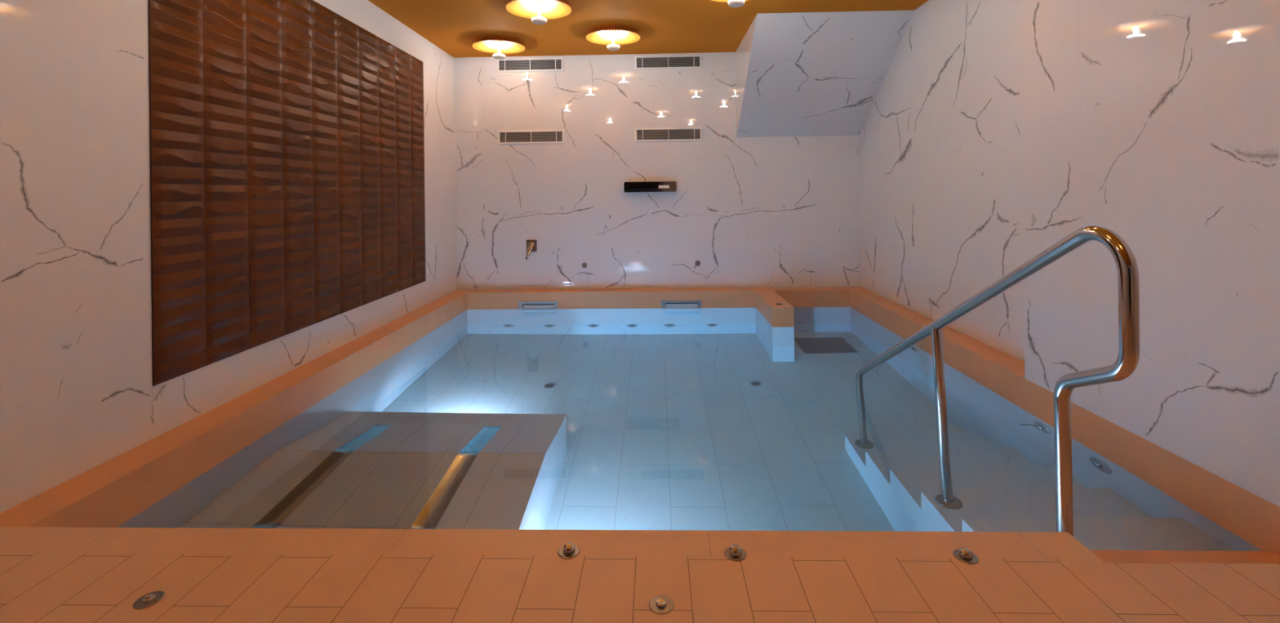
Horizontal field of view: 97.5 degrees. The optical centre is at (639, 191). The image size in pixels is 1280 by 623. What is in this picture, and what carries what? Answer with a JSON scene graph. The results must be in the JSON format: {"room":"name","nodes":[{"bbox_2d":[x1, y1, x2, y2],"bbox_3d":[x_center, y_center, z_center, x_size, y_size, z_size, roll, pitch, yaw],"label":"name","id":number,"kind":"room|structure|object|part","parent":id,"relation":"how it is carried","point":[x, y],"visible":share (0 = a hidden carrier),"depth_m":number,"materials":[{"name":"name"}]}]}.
{"room":"spa","nodes":[
{"label":"spa","id":0,"kind":"room"},
{"bbox_2d":[0,0,457,512],"bbox_3d":[-2.128,-0.194,1.546,0.120,2.444,8.970,-1,0,2],"label":"wall","id":1,"kind":"structure","parent":0,"point":[77,393],"depth_m":2.10,"materials":[{"name":"white stone"}]},
{"bbox_2d":[147,0,426,386],"bbox_3d":[-1.997,-0.187,3.723,0.019,1.993,2.767,-1,0,2],"label":"tile panel","id":2,"kind":"object","parent":1,"relation":"attached to","point":[286,137],"visible":1,"depth_m":3.06,"materials":[{"name":"brown wood"}]},
{"bbox_2d":[0,526,1279,622],"bbox_3d":[-0.099,1.085,-0.667,4.032,0.168,4.663,-1,0,2],"label":"floor","id":3,"kind":"structure","parent":0,"point":[48,575],"depth_m":1.46,"materials":[{"name":"tile"}]},
{"bbox_2d":[132,590,164,608],"bbox_3d":[-1.223,1.012,1.398,0.061,0.009,0.061,-1,0,2],"label":"button","id":4,"kind":"object","parent":3,"relation":"on","point":[148,599],"visible":1,"depth_m":1.39,"materials":[{"name":"silver metal"}]},
{"bbox_3d":[-1.223,1.010,1.398,0.026,0.006,0.026,-1,0,2],"label":"knob","id":5,"kind":"part","parent":4,"relation":"part of","materials":[{"name":"silver metal"}]},
{"bbox_2d":[558,542,580,558],"bbox_3d":[-0.198,0.993,1.567,0.061,0.021,0.061,-1,0,2],"label":"button","id":6,"kind":"object","parent":3,"relation":"on","point":[569,550],"visible":1,"depth_m":1.55,"materials":[{"name":"silver metal"}]},
{"bbox_3d":[-0.198,0.992,1.567,0.034,0.018,0.034,-1,0,2],"label":"knob","id":7,"kind":"part","parent":6,"relation":"part of","materials":[{"name":"silver metal"}]},
{"bbox_2d":[648,595,674,614],"bbox_3d":[0.052,0.996,1.359,0.061,0.009,0.061,-1,0,2],"label":"button","id":8,"kind":"object","parent":3,"relation":"on","point":[659,604],"visible":1,"depth_m":1.35,"materials":[{"name":"silver metal"}]},
{"bbox_3d":[0.052,0.995,1.359,0.026,0.006,0.026,-1,0,2],"label":"knob","id":9,"kind":"part","parent":8,"relation":"part of","materials":[{"name":"silver metal"}]},
{"bbox_2d":[724,544,746,560],"bbox_3d":[0.263,0.988,1.548,0.061,0.021,0.061,-1,0,2],"label":"button","id":10,"kind":"object","parent":3,"relation":"on","point":[734,553],"visible":1,"depth_m":1.54,"materials":[{"name":"silver metal"}]},
{"bbox_3d":[0.263,0.986,1.548,0.034,0.018,0.034,-1,0,2],"label":"knob","id":11,"kind":"part","parent":10,"relation":"part of","materials":[{"name":"silver metal"}]},
{"bbox_2d":[952,546,978,564],"bbox_3d":[0.885,0.980,1.524,0.061,0.021,0.061,-1,0,2],"label":"button","id":12,"kind":"object","parent":3,"relation":"on","point":[963,554],"visible":1,"depth_m":1.51,"materials":[{"name":"silver metal"}]},
{"bbox_3d":[0.885,0.979,1.524,0.034,0.018,0.034,-1,0,2],"label":"knob","id":13,"kind":"part","parent":12,"relation":"part of","materials":[{"name":"silver metal"}]},
{"bbox_2d":[368,0,928,57],"bbox_3d":[0.020,-1.503,1.426,4.455,0.120,9.090,-1,0,2],"label":"ceiling","id":14,"kind":"structure","parent":0,"point":[453,26],"depth_m":4.72,"materials":[{"name":"orange paint"}]},
{"bbox_2d":[472,40,524,59],"bbox_3d":[-1.335,-1.344,5.311,0.485,0.156,0.485,-1,0,2],"label":"ceiling lamp","id":15,"kind":"object","parent":14,"relation":"attached to","point":[491,46],"visible":1,"depth_m":5.29,"materials":[{"name":"gold metal"}]},
{"bbox_2d":[506,0,571,25],"bbox_3d":[-0.761,-1.353,4.230,0.485,0.156,0.485,-1,0,2],"label":"ceiling lamp","id":16,"kind":"object","parent":14,"relation":"attached to","point":[539,11],"visible":1,"depth_m":4.22,"materials":[{"name":"gold metal"}]},
{"bbox_3d":[-0.761,-1.343,4.230,0.019,0.080,0.019,-1,0,2],"label":"stem","id":17,"kind":"part","parent":16,"relation":"part of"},
{"bbox_2d":[531,17,546,21],"bbox_3d":[-0.760,-1.297,4.230,0.111,0.015,0.111,-1,0,2],"label":"diffuser","id":18,"kind":"object","parent":16,"relation":"attached to","point":[535,19],"depth_m":4.18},
{"bbox_2d":[586,29,639,50],"bbox_3d":[-0.240,-1.358,5.035,0.485,0.156,0.485,-1,0,2],"label":"ceiling lamp","id":19,"kind":"object","parent":14,"relation":"attached to","point":[621,37],"visible":1,"depth_m":5.02,"materials":[{"name":"gold metal"}]},
{"bbox_2d":[711,0,750,7],"bbox_3d":[0.665,-1.370,3.881,0.485,0.156,0.485,-1,0,2],"label":"ceiling lamp","id":20,"kind":"object","parent":14,"relation":"attached to","point":[732,3],"visible":1,"depth_m":3.87,"materials":[{"name":"gold metal"}]},
{"bbox_3d":[0.665,-1.396,3.881,0.485,0.013,0.485,-1,0,2],"label":"lamp shade","id":21,"kind":"part","parent":20,"relation":"part of","materials":[{"name":"gold metal"}]},
{"bbox_2d":[453,52,861,289],"bbox_3d":[0.153,-0.217,5.908,4.237,2.445,0.121,-1,0,2],"label":"wall","id":22,"kind":"structure","parent":0,"point":[784,211],"depth_m":5.85,"materials":[{"name":"white stone"}]},
{"bbox_2d":[497,57,564,72],"bbox_3d":[-1.150,-1.330,5.878,0.703,0.150,0.016,-1,0,2],"label":"air vent","id":23,"kind":"object","parent":22,"relation":"in","point":[556,64],"visible":0.98,"depth_m":5.88,"materials":[{"name":"white metal"}]},
{"bbox_2d":[497,129,564,144],"bbox_3d":[-1.142,-0.576,5.877,0.703,0.150,0.016,-1,0,2],"label":"air vent","id":24,"kind":"object","parent":22,"relation":"in","point":[513,136],"visible":1,"depth_m":5.88,"materials":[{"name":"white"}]},
{"bbox_2d":[525,240,537,259],"bbox_3d":[-1.137,0.598,5.832,0.110,0.196,0.104,-1,0,2],"label":"tap","id":25,"kind":"object","parent":22,"relation":"attached to","point":[531,245],"visible":1,"depth_m":5.87,"materials":[{"name":"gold metal"}]},
{"bbox_3d":[-1.148,0.608,5.825,0.044,0.158,0.098,-1,0,41],"label":"lever","id":26,"kind":"part","parent":25,"relation":"part of","materials":[{"name":"silver metal"}]},
{"bbox_3d":[-1.136,0.563,5.877,0.110,0.125,0.014,-1,0,2],"label":"plate","id":27,"kind":"part","parent":25,"relation":"part of","materials":[{"name":"silver metal"}]},
{"bbox_2d":[582,262,587,267],"bbox_3d":[-0.581,0.766,5.860,0.060,0.060,0.016,-1,0,2],"label":"button","id":28,"kind":"object","parent":22,"relation":"attached to","point":[584,264],"visible":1,"depth_m":5.86,"materials":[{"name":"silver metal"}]},
{"bbox_2d":[623,181,676,192],"bbox_3d":[0.107,-0.053,5.806,0.543,0.108,0.087,-1,0,2],"label":"spout","id":29,"kind":"object","parent":22,"relation":"attached to","point":[652,186],"visible":1,"depth_m":5.77,"materials":[{"name":"black metal"}]},
{"bbox_2d":[634,54,702,70],"bbox_3d":[0.293,-1.349,5.837,0.703,0.150,0.016,-1,0,2],"label":"air vent","id":30,"kind":"object","parent":22,"relation":"in","point":[678,61],"visible":1,"depth_m":5.84,"materials":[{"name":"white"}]},
{"bbox_2d":[635,126,702,142],"bbox_3d":[0.297,-0.598,5.836,0.703,0.150,0.016,-1,0,2],"label":"air vent","id":31,"kind":"object","parent":22,"relation":"in","point":[646,134],"visible":1,"depth_m":5.84,"materials":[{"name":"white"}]},
{"bbox_2d":[694,260,700,266],"bbox_3d":[0.601,0.742,5.831,0.060,0.060,0.008,-1,0,2],"label":"button","id":32,"kind":"object","parent":22,"relation":"attached to","point":[697,263],"visible":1,"depth_m":5.83,"materials":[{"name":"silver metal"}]},
{"bbox_2d":[735,10,914,137],"bbox_3d":[1.613,-1.017,5.176,1.271,0.884,1.261,-1,0,2],"label":"wall","id":33,"kind":"structure","parent":0,"point":[808,73],"depth_m":5.08,"materials":[{"name":"white stone"}]},
{"bbox_2d":[859,0,1024,361],"bbox_3d":[2.289,-0.246,4.422,0.121,2.444,2.970,-1,0,2],"label":"wall","id":34,"kind":"structure","parent":0,"point":[940,137],"depth_m":4.00,"materials":[{"name":"white stone"}]},
{"bbox_2d":[1016,0,1279,506],"bbox_3d":[2.071,-0.247,-0.034,0.304,2.444,6.049,-1,0,2],"label":"wall","id":35,"kind":"structure","parent":0,"point":[1155,124],"depth_m":2.11,"materials":[{"name":"white stone"}]},
{"bbox_3d":[0.131,2.192,3.711,4.415,0.100,4.470,-1,0,2],"label":"floor","id":36,"kind":"structure","parent":0,"visible":0},
{"bbox_2d":[116,306,1262,551],"bbox_3d":[0.119,1.662,3.657,3.881,0.984,4.017,-1,0,2],"label":"pool water","id":37,"kind":"object","parent":36,"relation":"on","point":[725,419],"visible":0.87,"depth_m":2.57,"materials":[{"name":"blue liquid"}]},
{"bbox_2d":[755,290,794,327],"bbox_3d":[1.245,1.560,5.217,0.185,1.140,0.810,-1,0,2],"label":"divider","id":38,"kind":"object","parent":36,"relation":"on","point":[783,315],"visible":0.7,"depth_m":4.92,"materials":[{"name":"tile"}]},
{"bbox_2d":[1090,550,1279,563],"bbox_3d":[1.614,1.625,2.434,0.795,0.995,1.900,-1,0,2],"label":"steps","id":39,"kind":"structure","parent":36,"relation":"on","point":[1110,556],"depth_m":1.73,"materials":[{"name":"tile"}]},
{"bbox_2d":[855,225,1140,536],"bbox_3d":[1.281,1.022,2.390,0.104,1.860,1.967,-1,0,2],"label":"handrail","id":40,"kind":"object","parent":39,"relation":"on","point":[1126,363],"visible":0.68,"depth_m":1.65,"materials":[{"name":"silver metal"}]},
{"bbox_3d":[1.280,1.014,2.373,0.041,0.875,0.120,-1,0,2],"label":"post","id":41,"kind":"part","parent":40,"relation":"part of","materials":[{"name":"silver metal"}]},
{"bbox_3d":[0.178,1.657,5.749,3.857,0.972,0.194,-1,0,2],"label":"wall","id":42,"kind":"structure","parent":0,"visible":0},
{"bbox_2d":[517,301,558,309],"bbox_3d":[-1.032,1.155,5.734,0.407,0.098,0.113,-1,0,2],"label":"skimmer","id":43,"kind":"object","parent":42,"relation":"attached to","point":[528,304],"visible":0.89,"depth_m":5.69,"materials":[{"name":"grey plastic"}]},
{"bbox_2d":[0,286,1279,553],"bbox_3d":[0.117,1.086,3.688,4.215,0.168,4.320,-1,0,2],"label":"pool ledge","id":44,"kind":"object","parent":42,"relation":"attached to","point":[113,491],"depth_m":2.65,"materials":[{"name":"tile"}]},
{"bbox_2d":[661,300,701,308],"bbox_3d":[0.415,1.139,5.693,0.407,0.098,0.113,-1,0,2],"label":"skimmer","id":45,"kind":"object","parent":42,"relation":"attached to","point":[668,304],"visible":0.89,"depth_m":5.65,"materials":[{"name":"white plastic"}]}
]}

